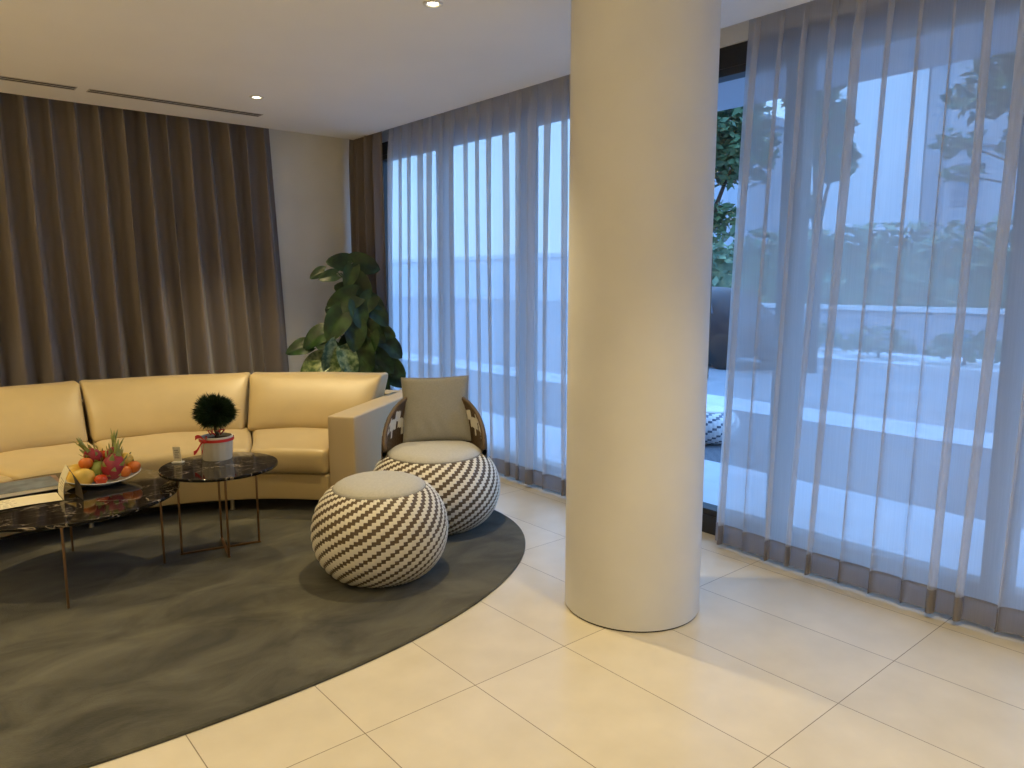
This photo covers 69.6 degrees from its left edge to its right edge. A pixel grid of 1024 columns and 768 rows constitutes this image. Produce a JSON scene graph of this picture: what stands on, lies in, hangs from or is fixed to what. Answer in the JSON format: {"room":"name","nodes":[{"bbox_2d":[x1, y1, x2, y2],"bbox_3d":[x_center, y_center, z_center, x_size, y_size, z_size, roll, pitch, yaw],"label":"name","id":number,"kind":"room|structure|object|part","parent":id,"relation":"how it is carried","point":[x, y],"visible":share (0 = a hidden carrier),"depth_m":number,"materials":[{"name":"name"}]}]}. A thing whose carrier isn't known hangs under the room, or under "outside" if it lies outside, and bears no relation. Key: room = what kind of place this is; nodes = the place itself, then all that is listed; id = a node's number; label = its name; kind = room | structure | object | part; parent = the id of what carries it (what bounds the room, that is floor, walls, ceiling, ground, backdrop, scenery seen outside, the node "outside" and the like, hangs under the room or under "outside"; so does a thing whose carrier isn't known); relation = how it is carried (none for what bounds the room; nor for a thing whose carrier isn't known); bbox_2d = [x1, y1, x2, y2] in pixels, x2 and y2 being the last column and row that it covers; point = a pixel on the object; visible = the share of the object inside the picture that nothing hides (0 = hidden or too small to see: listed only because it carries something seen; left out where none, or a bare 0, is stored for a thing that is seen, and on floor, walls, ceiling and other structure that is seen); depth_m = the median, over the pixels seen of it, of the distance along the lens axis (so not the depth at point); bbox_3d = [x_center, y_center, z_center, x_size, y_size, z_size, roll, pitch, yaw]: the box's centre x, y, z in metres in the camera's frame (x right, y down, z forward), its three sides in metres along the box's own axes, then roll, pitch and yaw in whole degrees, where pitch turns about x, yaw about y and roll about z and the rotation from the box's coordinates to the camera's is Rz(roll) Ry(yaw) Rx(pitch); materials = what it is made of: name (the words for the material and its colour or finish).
{"room":"living room","nodes":[
{"label":"living room","id":0,"kind":"room"},
{"bbox_2d":[194,429,233,460],"bbox_3d":[-1.711,0.345,4.209,0.240,0.173,0.204,-7,10,-40],"label":"pot","id":1,"kind":"object","parent":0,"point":[216,446],"depth_m":4.17,"materials":[{"name":"white ceramic"}]},
{"bbox_2d":[269,129,350,371],"bbox_3d":[-5.422,-0.538,4.002,10.700,2.960,0.160,-7,10,-40],"label":"wall","id":2,"kind":"structure","parent":0,"point":[310,172],"depth_m":6.79,"materials":[{"name":"grey paint"}]},
{"bbox_2d":[0,0,813,139],"bbox_3d":[-1.849,-1.397,-0.406,10.700,0.320,11.260,-7,10,-40],"label":"ceiling","id":3,"kind":"structure","parent":0,"point":[344,69],"depth_m":4.21,"materials":[{"name":"white paint"}]},
{"bbox_2d":[0,76,76,89],"bbox_3d":[-3.682,-1.891,4.301,1.985,0.004,0.100,-7,10,-40],"label":"ceiling vent","id":4,"kind":"object","parent":3,"relation":"in","point":[5,78],"visible":1,"depth_m":4.80,"materials":[{"name":"grey metal"}]},
{"bbox_2d":[86,89,262,116],"bbox_3d":[-2.413,-2.038,5.358,1.190,0.004,0.100,-7,10,-40],"label":"ceiling vent","id":5,"kind":"object","parent":3,"relation":"in","point":[88,90],"visible":1,"depth_m":5.32,"materials":[{"name":"black metal"}]},
{"bbox_2d":[249,95,263,98],"bbox_3d":[-1.792,-2.010,5.164,0.096,0.006,0.096,-7,10,-40],"label":"recessed light","id":6,"kind":"object","parent":3,"relation":"in","point":[251,96],"visible":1,"depth_m":5.16,"materials":[{"name":"white"}]},
{"bbox_2d":[423,0,442,7],"bbox_3d":[-0.367,-1.768,3.426,0.096,0.006,0.096,-7,10,-40],"label":"recessed light","id":7,"kind":"object","parent":3,"relation":"in","point":[427,3],"visible":1,"depth_m":3.42,"materials":[{"name":"white"}]},
{"bbox_3d":[-0.367,-1.769,3.425,0.052,0.001,0.052,-7,10,-40],"label":"bulb","id":8,"kind":"part","parent":7,"relation":"part of","materials":[{"name":"white glass"}]},
{"bbox_3d":[1.284,-1.964,3.620,0.020,0.030,8.650,-7,10,-40],"label":"track","id":9,"kind":"object","parent":3,"relation":"attached to","visible":0},
{"bbox_2d":[349,131,386,352],"bbox_3d":[-1.343,-0.923,6.826,0.132,2.920,0.579,-7,10,-40],"label":"drape","id":10,"kind":"object","parent":9,"relation":"hanging from","point":[366,188],"visible":0.31,"depth_m":6.65,"materials":[{"name":"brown fabric"}]},
{"bbox_2d":[387,74,569,495],"bbox_3d":[-0.291,-0.772,5.690,0.088,2.904,2.724,-7,10,-40],"label":"sheer curtain","id":11,"kind":"object","parent":9,"relation":"hanging from","point":[478,193],"visible":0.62,"depth_m":5.52,"materials":[{"name":"fabric"}]},
{"bbox_2d":[715,0,1023,636],"bbox_3d":[2.008,-0.393,2.976,0.092,2.904,2.711,-7,10,-40],"label":"sheer curtain","id":12,"kind":"object","parent":9,"relation":"hanging from","point":[873,430],"visible":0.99,"depth_m":3.36,"materials":[{"name":"fabric"}]},
{"bbox_3d":[-4.489,-2.062,4.317,7.800,0.030,0.020,-7,10,-40],"label":"track","id":13,"kind":"object","parent":3,"relation":"attached to","visible":0},
{"bbox_2d":[0,92,288,398],"bbox_3d":[-3.648,-0.696,5.202,4.387,2.920,0.207,-7,10,-40],"label":"drape","id":14,"kind":"object","parent":13,"relation":"hanging from","point":[133,243],"visible":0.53,"depth_m":5.76,"materials":[{"name":"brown fabric"}]},
{"bbox_2d":[0,473,1023,767],"bbox_3d":[-1.872,1.577,-0.011,10.640,0.120,11.260,-7,10,-40],"label":"floor","id":15,"kind":"structure","parent":0,"point":[777,665],"depth_m":2.73,"materials":[{"name":"beige tile"}]},
{"bbox_2d":[0,372,402,537],"bbox_3d":[-2.615,0.463,4.618,4.506,0.806,1.970,-7,10,-40],"label":"curved sofa","id":16,"kind":"object","parent":15,"relation":"on","point":[322,429],"visible":0.64,"depth_m":4.96,"materials":[{"name":"tan leather"}]},
{"bbox_2d":[0,475,12,482],"bbox_3d":[-3.340,0.631,3.719,0.893,0.186,1.112,2,8,17],"label":"seat cushion","id":17,"kind":"object","parent":16,"relation":"on","point":[3,478],"depth_m":4.07,"materials":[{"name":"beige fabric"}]},
{"bbox_2d":[0,381,87,452],"bbox_3d":[-3.291,0.234,4.713,0.475,0.383,1.062,7,10,40],"label":"cushion","id":18,"kind":"object","parent":16,"relation":"on","point":[46,416],"depth_m":4.81,"materials":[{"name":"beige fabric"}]},
{"bbox_2d":[0,442,95,479],"bbox_3d":[-3.014,0.529,4.450,0.947,0.186,0.887,-7,10,-40],"label":"seat cushion","id":19,"kind":"object","parent":16,"relation":"on","point":[21,461],"depth_m":4.42,"materials":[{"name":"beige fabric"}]},
{"bbox_2d":[79,372,250,441],"bbox_3d":[-2.472,0.150,5.317,1.148,0.383,0.482,-4,9,-24],"label":"cushion","id":20,"kind":"object","parent":16,"relation":"on","point":[149,408],"depth_m":5.19,"materials":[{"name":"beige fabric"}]},
{"bbox_2d":[89,427,251,470],"bbox_3d":[-2.306,0.458,4.957,1.050,0.186,0.881,-3,8,-21],"label":"seat cushion","id":21,"kind":"object","parent":16,"relation":"on","point":[153,449],"depth_m":4.87,"materials":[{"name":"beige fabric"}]},
{"bbox_3d":[-1.839,0.783,4.845,0.032,0.082,0.031,-7,10,-40],"label":"leg","id":22,"kind":"part","parent":16,"relation":"part of","materials":[{"name":"silver metal"}]},
{"bbox_3d":[-2.854,0.456,4.909,4.296,0.550,1.221,-7,10,-40],"label":"frame","id":23,"kind":"part","parent":16,"relation":"part of","materials":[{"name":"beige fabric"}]},
{"bbox_2d":[251,427,329,473],"bbox_3d":[-1.500,0.434,5.131,0.943,0.186,0.858,1,8,4],"label":"seat cushion","id":24,"kind":"object","parent":16,"relation":"on","point":[297,450],"depth_m":4.76,"materials":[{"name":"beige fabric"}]},
{"bbox_2d":[248,372,387,430],"bbox_3d":[-1.476,0.122,5.517,1.049,0.383,0.474,0,8,2],"label":"cushion","id":25,"kind":"object","parent":16,"relation":"on","point":[278,401],"depth_m":5.42,"materials":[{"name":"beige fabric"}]},
{"bbox_3d":[-0.944,0.400,5.293,0.186,0.555,1.220,2,8,14],"label":"arm","id":26,"kind":"part","parent":16,"relation":"part of","materials":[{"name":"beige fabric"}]},
{"bbox_2d":[0,499,524,767],"bbox_3d":[-1.805,1.010,3.562,4.260,0.013,2.636,-7,10,-40],"label":"area rug","id":27,"kind":"object","parent":15,"relation":"on","point":[146,651],"visible":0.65,"depth_m":3.27,"materials":[{"name":"grey carpet"}]},
{"bbox_2d":[0,469,179,607],"bbox_3d":[-2.257,0.762,3.757,1.050,0.408,1.050,-7,10,-40],"label":"coffee table","id":28,"kind":"object","parent":27,"relation":"on","point":[146,489],"visible":0.71,"depth_m":3.55,"materials":[{"name":"black stone"}]},
{"bbox_2d":[2,475,58,482],"bbox_3d":[-2.564,0.537,3.835,0.360,0.016,0.260,-7,10,-40],"label":"magazine","id":29,"kind":"object","parent":28,"relation":"on","point":[55,477],"visible":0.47,"depth_m":3.97,"materials":[{"name":"white paper"}]},
{"bbox_2d":[0,476,57,498],"bbox_3d":[-2.521,0.530,3.751,0.340,0.020,0.240,-7,11,-42],"label":"magazine","id":30,"kind":"object","parent":29,"relation":"on","point":[34,485],"visible":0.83,"depth_m":3.74,"materials":[{"name":"white paper"}]},
{"bbox_2d":[0,465,82,509],"bbox_3d":[-2.374,0.506,3.560,0.481,0.148,0.225,-7,10,-40],"label":"leaflet","id":31,"kind":"object","parent":28,"relation":"on","point":[48,497],"visible":1,"depth_m":3.63,"materials":[{"name":"beige paper"}]},
{"bbox_3d":[-2.026,0.831,3.337,0.012,0.388,0.012,-7,10,-40],"label":"leg","id":32,"kind":"part","parent":28,"relation":"part of","materials":[{"name":"brown metal"}]},
{"bbox_3d":[-2.428,0.732,4.044,0.012,0.388,0.012,-7,10,-40],"label":"leg","id":33,"kind":"part","parent":28,"relation":"part of","materials":[{"name":"brown metal"}]},
{"bbox_2d":[65,468,140,486],"bbox_3d":[-2.186,0.504,3.926,0.294,0.056,0.390,7,11,41],"label":"fruit plate","id":34,"kind":"object","parent":28,"relation":"on","point":[109,482],"visible":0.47,"depth_m":3.87,"materials":[{"name":"white ceramic"}]},
{"bbox_2d":[66,464,80,479],"bbox_3d":[-2.313,0.474,3.893,0.115,0.098,0.109,-3,9,-22],"label":"mango","id":35,"kind":"object","parent":34,"relation":"on","point":[73,467],"visible":0.13,"depth_m":3.86,"materials":[{"name":"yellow food"}]},
{"bbox_2d":[67,468,97,487],"bbox_3d":[-2.240,0.489,3.830,0.118,0.098,0.111,2,8,17],"label":"mango","id":36,"kind":"object","parent":34,"relation":"on","point":[84,476],"visible":0.86,"depth_m":3.80,"materials":[{"name":"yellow food"}]},
{"bbox_2d":[78,455,92,468],"bbox_3d":[-2.245,0.413,3.877,0.070,0.075,0.070,-7,10,-40],"label":"tangerine","id":37,"kind":"object","parent":36,"relation":"on","point":[87,463],"visible":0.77,"depth_m":3.85,"materials":[{"name":"orange food"}]},
{"bbox_2d":[89,461,102,476],"bbox_3d":[-2.219,0.461,3.931,0.105,0.105,0.102,-3,8,-18],"label":"pear","id":38,"kind":"object","parent":34,"relation":"on","point":[96,468],"visible":0.29,"depth_m":3.89,"materials":[{"name":"green food"}]},
{"bbox_2d":[73,437,103,461],"bbox_3d":[-2.253,0.355,3.926,0.125,0.176,0.111,0,8,3],"label":"dragon fruit","id":39,"kind":"object","parent":38,"relation":"on","point":[93,453],"visible":0.73,"depth_m":3.91,"materials":[{"name":"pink food"}]},
{"bbox_3d":[-2.286,0.317,3.899,0.044,0.094,0.045,-45,26,-27],"label":"crown","id":40,"kind":"part","parent":39,"relation":"part of","materials":[{"name":"green food"}]},
{"bbox_2d":[94,472,107,483],"bbox_3d":[-2.143,0.493,3.837,0.063,0.069,0.063,-7,10,-40],"label":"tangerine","id":41,"kind":"object","parent":34,"relation":"in","point":[99,479],"visible":0.88,"depth_m":3.82,"materials":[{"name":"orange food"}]},
{"bbox_2d":[100,436,127,479],"bbox_3d":[-2.122,0.391,3.923,0.134,0.234,0.139,-5,9,-31],"label":"dragon fruit","id":42,"kind":"object","parent":34,"relation":"on","point":[112,466],"visible":0.94,"depth_m":3.89,"materials":[{"name":"pink food"}]},
{"bbox_3d":[-2.117,0.328,3.949,0.058,0.103,0.059,16,-19,-41],"label":"crown","id":43,"kind":"part","parent":42,"relation":"part of","materials":[{"name":"yellow"}]},
{"bbox_2d":[122,452,132,465],"bbox_3d":[-2.093,0.409,3.983,0.078,0.085,0.074,-3,8,-19],"label":"mango","id":44,"kind":"object","parent":42,"relation":"on","point":[129,458],"visible":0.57,"depth_m":3.96,"materials":[{"name":"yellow food"}]},
{"bbox_2d":[106,428,122,455],"bbox_3d":[-2.164,0.339,3.991,0.096,0.204,0.097,0,8,1],"label":"dragon fruit","id":45,"kind":"object","parent":34,"relation":"on","point":[113,435],"visible":0.33,"depth_m":3.99,"materials":[{"name":"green food"}]},
{"bbox_3d":[-2.164,0.291,4.002,0.042,0.108,0.042,2,-4,-41],"label":"crown","id":46,"kind":"part","parent":45,"relation":"part of","materials":[{"name":"yellow"}]},
{"bbox_2d":[121,466,131,476],"bbox_3d":[-2.075,0.462,3.942,0.067,0.073,0.067,-7,10,-40],"label":"tangerine","id":47,"kind":"object","parent":34,"relation":"on","point":[126,471],"visible":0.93,"depth_m":3.92,"materials":[{"name":"orange food"}]},
{"bbox_2d":[126,459,140,472],"bbox_3d":[-2.050,0.443,3.987,0.072,0.077,0.072,-7,10,-40],"label":"tangerine","id":48,"kind":"object","parent":34,"relation":"on","point":[135,466],"visible":0.91,"depth_m":3.97,"materials":[{"name":"orange food"}]},
{"bbox_3d":[-1.839,0.756,3.871,0.012,0.388,0.012,-7,10,-40],"label":"leg","id":49,"kind":"part","parent":28,"relation":"part of","materials":[{"name":"brown metal"}]},
{"bbox_2d":[158,452,277,557],"bbox_3d":[-1.625,0.684,4.125,0.620,0.476,0.620,-7,10,-40],"label":"side table","id":50,"kind":"object","parent":27,"relation":"on","point":[241,465],"visible":0.94,"depth_m":4.03,"materials":[{"name":"black stone"}]},
{"bbox_2d":[171,447,184,463],"bbox_3d":[-1.872,0.397,4.123,0.060,0.094,0.036,0,8,0],"label":"table sign","id":51,"kind":"object","parent":50,"relation":"on","point":[176,450],"visible":1,"depth_m":4.11,"materials":[{"name":"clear plastic"}]},
{"bbox_3d":[-1.809,0.707,4.005,0.012,0.448,0.012,-7,10,-40],"label":"leg","id":52,"kind":"part","parent":50,"relation":"part of","materials":[{"name":"brown metal"}]},
{"bbox_2d":[190,392,240,460],"bbox_3d":[-1.708,0.232,4.207,0.277,0.397,0.280,6,10,38],"label":"bonsai","id":53,"kind":"object","parent":50,"relation":"on","point":[213,411],"visible":1,"depth_m":4.16,"materials":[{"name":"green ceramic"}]},
{"bbox_3d":[-1.691,0.672,4.258,0.012,0.448,0.012,-7,10,-40],"label":"leg","id":54,"kind":"part","parent":50,"relation":"part of","materials":[{"name":"brown metal"}]},
{"bbox_3d":[-1.538,0.712,3.972,0.012,0.448,0.012,-7,10,-40],"label":"leg","id":55,"kind":"part","parent":50,"relation":"part of","materials":[{"name":"brown metal"}]},
{"bbox_3d":[-1.452,0.680,4.199,0.012,0.448,0.012,-7,10,-40],"label":"leg","id":56,"kind":"part","parent":50,"relation":"part of","materials":[{"name":"brown metal"}]},
{"bbox_2d":[311,470,447,587],"bbox_3d":[-0.674,0.726,3.773,0.693,0.500,0.693,-6,10,-37],"label":"wicker stool","id":57,"kind":"object","parent":27,"relation":"on","point":[371,529],"visible":1,"depth_m":3.52,"materials":[{"name":"white wicker"}]},
{"bbox_2d":[373,397,499,534],"bbox_3d":[-0.473,0.462,4.513,0.800,0.819,0.800,0,8,-2],"label":"wicker chair","id":58,"kind":"object","parent":27,"relation":"on","point":[463,475],"visible":0.61,"depth_m":4.31,"materials":[{"name":"white wicker"}]},
{"bbox_3d":[-0.486,0.271,4.613,0.644,0.440,0.391,-1,8,-6],"label":"backrest","id":59,"kind":"part","parent":58,"relation":"part of","materials":[{"name":"brown wicker"}]},
{"bbox_2d":[401,375,470,442],"bbox_3d":[-0.482,0.158,4.668,0.433,0.414,0.177,-1,8,-8],"label":"throw pillow","id":60,"kind":"object","parent":58,"relation":"on","point":[435,409],"visible":0.99,"depth_m":4.62,"materials":[{"name":"grey fabric"}]},
{"bbox_2d":[286,252,405,389],"bbox_3d":[-1.426,-0.259,6.381,1.018,1.749,0.411,-2,8,-12],"label":"pothos","id":61,"kind":"object","parent":15,"relation":"on","point":[348,310],"visible":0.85,"depth_m":6.26,"materials":[{"name":"green plant"}]},
{"bbox_2d":[565,0,720,632],"bbox_3d":[0.561,-0.347,3.282,0.622,2.780,0.622,-7,10,-40],"label":"round column","id":62,"kind":"structure","parent":15,"relation":"on","point":[644,74],"depth_m":3.03,"materials":[{"name":"paint"}]},
{"bbox_2d":[382,20,748,142],"bbox_3d":[2.196,-0.416,3.126,0.180,2.960,11.000,-7,10,-40],"label":"wall","id":63,"kind":"structure","parent":0,"point":[736,33],"depth_m":3.98,"materials":[{"name":"grey paint"}]},
{"bbox_2d":[382,141,388,325],"bbox_3d":[-0.916,-0.831,6.765,0.108,2.775,1.070,-7,10,-40],"label":"window","id":64,"kind":"structure","parent":63,"relation":"in","point":[384,144],"depth_m":7.03,"materials":[{"name":"black metal"}]},
{"bbox_2d":[702,41,747,534],"bbox_3d":[1.143,-0.492,4.342,0.108,2.775,1.065,-7,10,-40],"label":"window","id":65,"kind":"structure","parent":63,"relation":"in","point":[732,58],"depth_m":4.05,"materials":[{"name":"black metal"}]},
{"label":"outside","id":66,"kind":"structure","parent":0,"visible":0},
{"bbox_2d":[704,444,721,462],"bbox_3d":[-0.232,0.142,10.377,2.350,0.090,44.000,-7,10,-40],"label":"path","id":67,"kind":"structure","parent":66,"point":[712,452],"depth_m":6.64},
{"bbox_2d":[705,405,723,444],"bbox_3d":[1.901,0.387,7.105,0.584,0.337,0.583,-3,9,-23],"label":"pouf","id":68,"kind":"object","parent":67,"relation":"on","point":[714,413],"visible":0.21,"depth_m":6.85,"materials":[{"name":"white wicker"}]},
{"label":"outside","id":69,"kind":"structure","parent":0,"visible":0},
{"bbox_2d":[703,460,719,505],"bbox_3d":[-1.710,0.308,9.146,1.510,0.100,44.000,-7,10,-40],"label":"terrace","id":70,"kind":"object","parent":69,"point":[711,468],"depth_m":5.61,"materials":[{"name":"stone"}]},
{"bbox_3d":[1.034,-2.138,4.538,0.150,6.020,34.000,-7,10,-40],"label":"wall","id":71,"kind":"structure","parent":0,"visible":0},
{"bbox_2d":[717,77,744,111],"bbox_3d":[6.521,-1.478,-0.803,1.620,0.350,18.700,-7,10,-40],"label":"canopy","id":72,"kind":"object","parent":71,"relation":"attached to","point":[730,93],"depth_m":5.57,"materials":[{"name":"grey"}]},
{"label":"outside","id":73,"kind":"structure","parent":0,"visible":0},
{"bbox_2d":[706,394,724,406],"bbox_3d":[0.973,-0.004,11.381,0.800,0.100,44.000,-7,10,-40],"label":"pavement","id":74,"kind":"structure","parent":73,"point":[711,399],"depth_m":9.47,"materials":[{"name":"white concrete"}]},
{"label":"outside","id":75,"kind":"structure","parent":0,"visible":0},
{"bbox_2d":[707,364,725,395],"bbox_3d":[24.779,-4.915,46.744,81.600,0.090,120.000,-7,10,-40],"label":"street","id":76,"kind":"structure","parent":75,"point":[716,380],"depth_m":11.49,"materials":[{"name":"grey asphalt"}]},
{"bbox_2d":[709,287,730,368],"bbox_3d":[3.455,-1.192,14.510,1.720,1.450,4.400,-7,10,-40],"label":"parked car","id":77,"kind":"object","parent":76,"relation":"on","point":[720,296],"visible":0.16,"depth_m":13.07,"materials":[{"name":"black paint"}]},
{"bbox_2d":[712,234,734,287],"bbox_3d":[13.283,-1.722,12.350,2.015,3.062,26.335,-7,10,-40],"label":"clipped hedge","id":78,"kind":"object","parent":76,"relation":"on","point":[722,269],"visible":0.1,"depth_m":20.27,"materials":[{"name":"green plant"}]},
{"bbox_2d":[707,106,742,378],"bbox_3d":[2.979,-2.483,11.578,1.956,4.823,2.110,-7,10,-40],"label":"street tree","id":79,"kind":"object","parent":76,"relation":"on","point":[728,136],"visible":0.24,"depth_m":11.09,"materials":[{"name":"green plant"}]},
{"bbox_2d":[713,116,742,247],"bbox_3d":[8.837,-7.376,33.852,6.300,8.350,6.800,-7,10,-40],"label":"office building","id":80,"kind":"structure","parent":76,"relation":"on","point":[730,196],"depth_m":29.63,"materials":[{"name":"grey stone"}]}
]}

